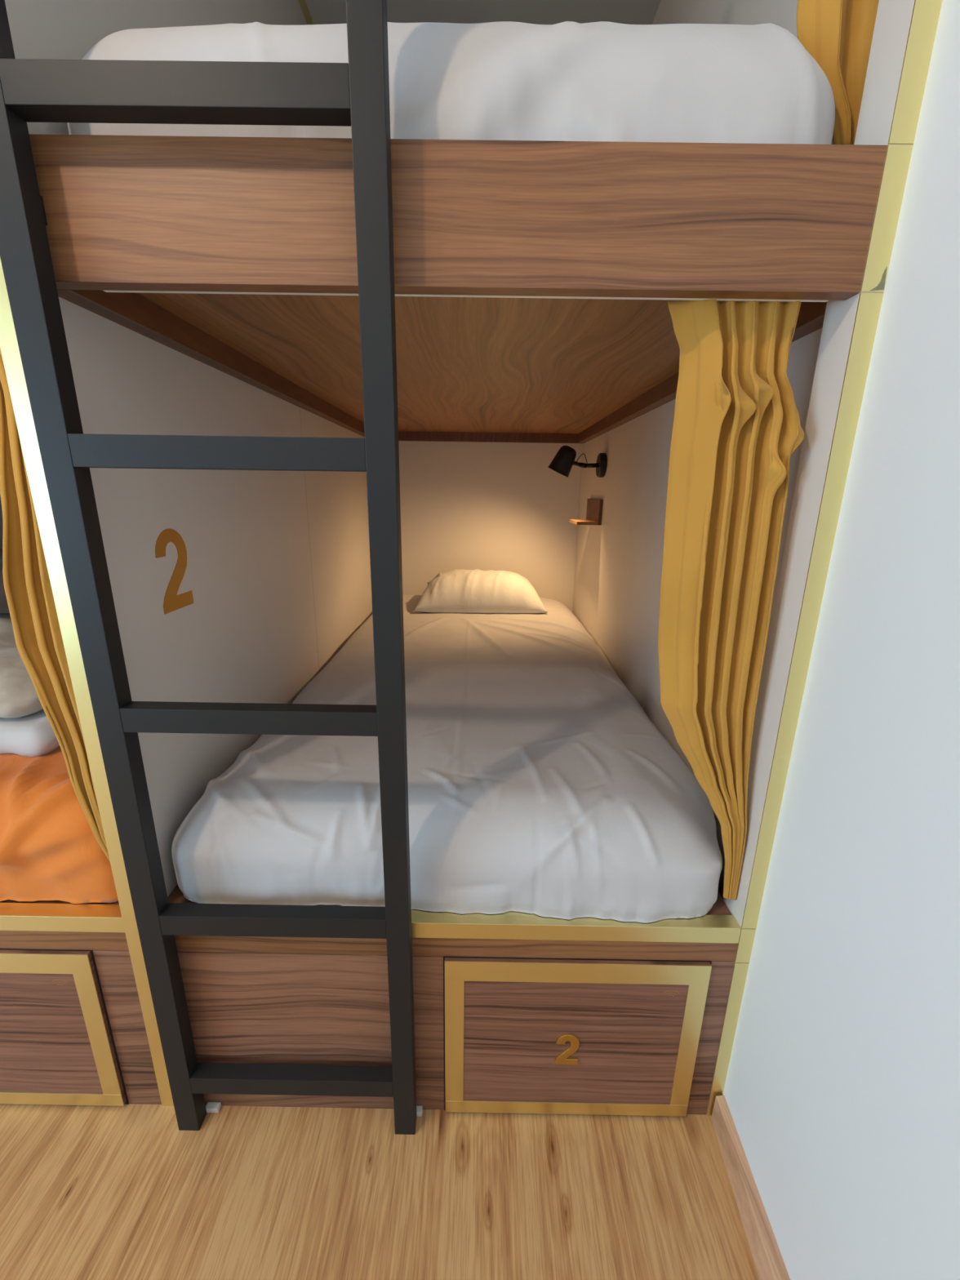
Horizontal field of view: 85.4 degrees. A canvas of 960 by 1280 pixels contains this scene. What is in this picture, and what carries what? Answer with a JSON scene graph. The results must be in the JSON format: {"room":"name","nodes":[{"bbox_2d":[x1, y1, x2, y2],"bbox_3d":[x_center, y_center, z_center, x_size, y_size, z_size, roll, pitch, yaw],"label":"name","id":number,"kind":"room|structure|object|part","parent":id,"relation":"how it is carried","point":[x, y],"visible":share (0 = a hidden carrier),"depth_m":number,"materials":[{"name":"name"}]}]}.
{"room":"dormitory","nodes":[
{"label":"dormitory","id":0,"kind":"room"},
{"bbox_2d":[0,440,582,612],"bbox_3d":[-1.482,-0.718,2.020,4.156,2.670,1.664,-13,21,-41],"label":"wall","id":1,"kind":"structure","parent":0,"point":[464,505],"depth_m":2.83,"materials":[{"name":"white paint"}]},
{"bbox_2d":[0,1103,759,1279],"bbox_3d":[-1.266,1.118,0.548,3.650,0.050,5.500,1,16,0],"label":"floor","id":2,"kind":"structure","parent":0,"point":[87,1192],"depth_m":0.93,"materials":[{"name":"brown wood"}]},
{"bbox_2d":[0,899,161,1106],"bbox_3d":[-1.183,-0.128,1.876,1.105,1.623,2.158,1,16,0],"label":"bunk bed","id":3,"kind":"object","parent":2,"relation":"on","point":[73,1031],"visible":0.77,"depth_m":0.99,"materials":[{"name":"brown wood"}]},
{"bbox_2d":[0,348,110,862],"bbox_3d":[-0.702,-0.034,0.835,0.125,0.926,0.058,1,16,0],"label":"curtain","id":4,"kind":"object","parent":3,"relation":"hanging from","point":[39,643],"visible":0.52,"depth_m":0.83,"materials":[{"name":"yellow fabric"}]},
{"bbox_2d":[0,746,118,903],"bbox_3d":[-1.185,0.088,1.937,1.099,0.229,2.146,1,16,0],"label":"blanket","id":5,"kind":"object","parent":3,"relation":"on","point":[50,850],"visible":0.09,"depth_m":0.94,"materials":[{"name":"orange fabric"}]},
{"bbox_2d":[0,709,60,756],"bbox_3d":[-1.183,0.129,1.299,0.647,0.074,0.560,1,16,0],"label":"duvet","id":6,"kind":"object","parent":5,"relation":"on","point":[33,735],"visible":0.06,"depth_m":1.05,"materials":[{"name":"white fabric"}]},
{"bbox_2d":[0,613,43,718],"bbox_3d":[-1.218,0.014,1.294,0.636,0.155,0.581,1,16,0],"label":"pillow","id":7,"kind":"object","parent":6,"relation":"on","point":[19,698],"visible":0.1,"depth_m":1.07,"materials":[{"name":"grey fabric"}]},
{"bbox_2d":[0,548,9,613],"bbox_3d":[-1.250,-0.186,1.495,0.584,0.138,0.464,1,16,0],"label":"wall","id":8,"kind":"structure","parent":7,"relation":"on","point":[4,608],"depth_m":1.29,"materials":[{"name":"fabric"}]},
{"bbox_3d":[-0.964,0.756,1.010,0.487,0.386,0.008,1,16,0],"label":"locker door","id":9,"kind":"part","parent":3,"relation":"part of","materials":[{"name":"brown wood"}]},
{"bbox_3d":[-1.196,0.540,0.970,1.105,0.042,0.030,1,16,0],"label":"rail","id":10,"kind":"part","parent":3,"relation":"part of","materials":[{"name":"brown wood"}]},
{"bbox_3d":[-1.200,0.751,1.030,1.105,0.394,0.030,1,16,0],"label":"panel","id":11,"kind":"part","parent":3,"relation":"part of","materials":[{"name":"brown wood"}]},
{"bbox_2d":[0,0,422,1134],"bbox_3d":[-0.511,-0.169,0.725,0.820,2.350,0.044,1,16,0],"label":"ladder","id":12,"kind":"object","parent":2,"relation":"on","point":[354,94],"visible":1,"depth_m":0.68,"materials":[{"name":"black metal"}]},
{"bbox_2d":[0,0,942,1116],"bbox_3d":[-0.023,-0.613,1.728,1.202,2.670,2.160,1,16,0],"label":"bunk bed","id":13,"kind":"object","parent":2,"relation":"on","point":[206,286],"visible":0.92,"depth_m":0.94,"materials":[{"name":"brown wood"}]},
{"bbox_3d":[-0.599,-0.624,1.735,0.048,2.670,2.148,1,16,0],"label":"divider panel","id":14,"kind":"part","parent":13,"relation":"part of","materials":[{"name":"white paint"}]},
{"bbox_3d":[-0.550,-1.899,1.371,0.015,0.016,2.147,1,16,0],"label":"ceiling trim","id":15,"kind":"part","parent":13,"relation":"part of","materials":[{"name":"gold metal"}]},
{"bbox_2d":[171,594,722,923],"bbox_3d":[-0.031,0.115,1.938,1.105,0.209,2.137,1,16,0],"label":"mattress","id":16,"kind":"object","parent":13,"relation":"on","point":[539,783],"visible":0.86,"depth_m":0.98,"materials":[{"name":"white fabric"}]},
{"bbox_2d":[413,568,546,613],"bbox_3d":[0.002,-0.264,2.630,0.639,0.180,0.472,1,16,0],"label":"pillow","id":17,"kind":"object","parent":16,"relation":"on","point":[476,591],"visible":1,"depth_m":2.45,"materials":[{"name":"white fabric"}]},
{"bbox_2d":[66,21,835,144],"bbox_3d":[-0.035,-0.940,1.636,1.066,0.284,2.111,1,16,0],"label":"mattress","id":18,"kind":"object","parent":13,"relation":"on","point":[566,81],"visible":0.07,"depth_m":0.63,"materials":[{"name":"white fabric"}]},
{"bbox_3d":[-0.064,0.558,0.967,1.065,0.042,0.030,1,16,0],"label":"rail","id":19,"kind":"part","parent":13,"relation":"part of","materials":[{"name":"brown wood"}]},
{"bbox_3d":[-0.067,0.769,1.027,1.065,0.394,0.030,1,16,0],"label":"panel","id":20,"kind":"part","parent":13,"relation":"part of","materials":[{"name":"brown wood"}]},
{"bbox_3d":[-0.019,-0.799,1.697,1.107,0.018,2.118,1,16,0],"label":"deck panel","id":21,"kind":"part","parent":13,"relation":"part of","materials":[{"name":"brown wood"}]},
{"bbox_2d":[547,445,607,477],"bbox_3d":[0.418,-0.770,2.246,0.247,0.130,0.102,3,16,6],"label":"reading lamp","id":22,"kind":"object","parent":13,"relation":"attached to","point":[562,462],"visible":1,"depth_m":2.22,"materials":[{"name":"black metal"}]},
{"bbox_3d":[0.354,-0.773,2.255,0.118,0.130,0.100,1,16,0],"label":"lamp shade","id":23,"kind":"part","parent":22,"relation":"part of","materials":[{"name":"black metal"}]},
{"bbox_3d":[0.483,-0.751,2.239,0.065,0.021,0.019,2,16,3],"label":"arm","id":24,"kind":"part","parent":22,"relation":"part of","materials":[{"name":"black metal"}]},
{"bbox_3d":[0.176,0.774,1.006,0.487,0.386,0.008,1,16,0],"label":"locker door","id":25,"kind":"part","parent":13,"relation":"part of","materials":[{"name":"brown wood"}]},
{"bbox_2d":[568,498,603,524],"bbox_3d":[0.480,-0.595,2.405,0.107,0.109,0.285,1,16,0],"label":"wall shelf","id":26,"kind":"object","parent":13,"relation":"attached to","point":[594,506],"visible":1,"depth_m":2.34,"materials":[{"name":"brown wood"}]},
{"bbox_3d":[0.526,-0.595,2.404,0.014,0.109,0.285,1,16,0],"label":"plate","id":27,"kind":"part","parent":26,"relation":"part of","materials":[{"name":"brown wood"}]},
{"bbox_3d":[0.554,-0.606,1.732,0.046,2.670,2.147,1,16,0],"label":"panel","id":28,"kind":"part","parent":13,"relation":"part of","materials":[{"name":"white paint"}]},
{"bbox_2d":[657,298,804,900],"bbox_3d":[0.364,0.003,0.839,0.224,0.969,0.064,1,16,0],"label":"curtain","id":29,"kind":"object","parent":13,"relation":"hanging from","point":[737,429],"visible":1,"depth_m":0.79,"materials":[{"name":"yellow fabric"}]},
{"bbox_2d":[796,0,879,144],"bbox_3d":[0.439,-1.089,0.589,0.171,0.878,0.038,1,16,0],"label":"curtain","id":30,"kind":"object","parent":13,"relation":"hanging from","point":[837,34],"visible":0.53,"depth_m":0.68,"materials":[{"name":"yellow fabric"}]},
{"bbox_2d":[304,0,660,24],"bbox_3d":[-1.228,-1.497,-0.197,3.650,0.050,5.500,1,16,0],"label":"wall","id":31,"kind":"structure","parent":0,"point":[321,11],"depth_m":1.63,"materials":[{"name":"white paint"}]},
{"bbox_2d":[722,0,959,1279],"bbox_3d":[0.453,0.138,-0.888,0.214,2.670,3.300,1,16,0],"label":"wall","id":32,"kind":"structure","parent":0,"point":[842,1091],"depth_m":0.63,"materials":[{"name":"white paint"}]},
{"bbox_2d":[711,1094,790,1279],"bbox_3d":[0.391,1.377,-0.486,0.031,0.066,3.199,2,16,3],"label":"baseboard","id":33,"kind":"structure","parent":32,"relation":"attached to","point":[767,1258],"depth_m":0.90,"materials":[{"name":"brown wood"}]}
]}

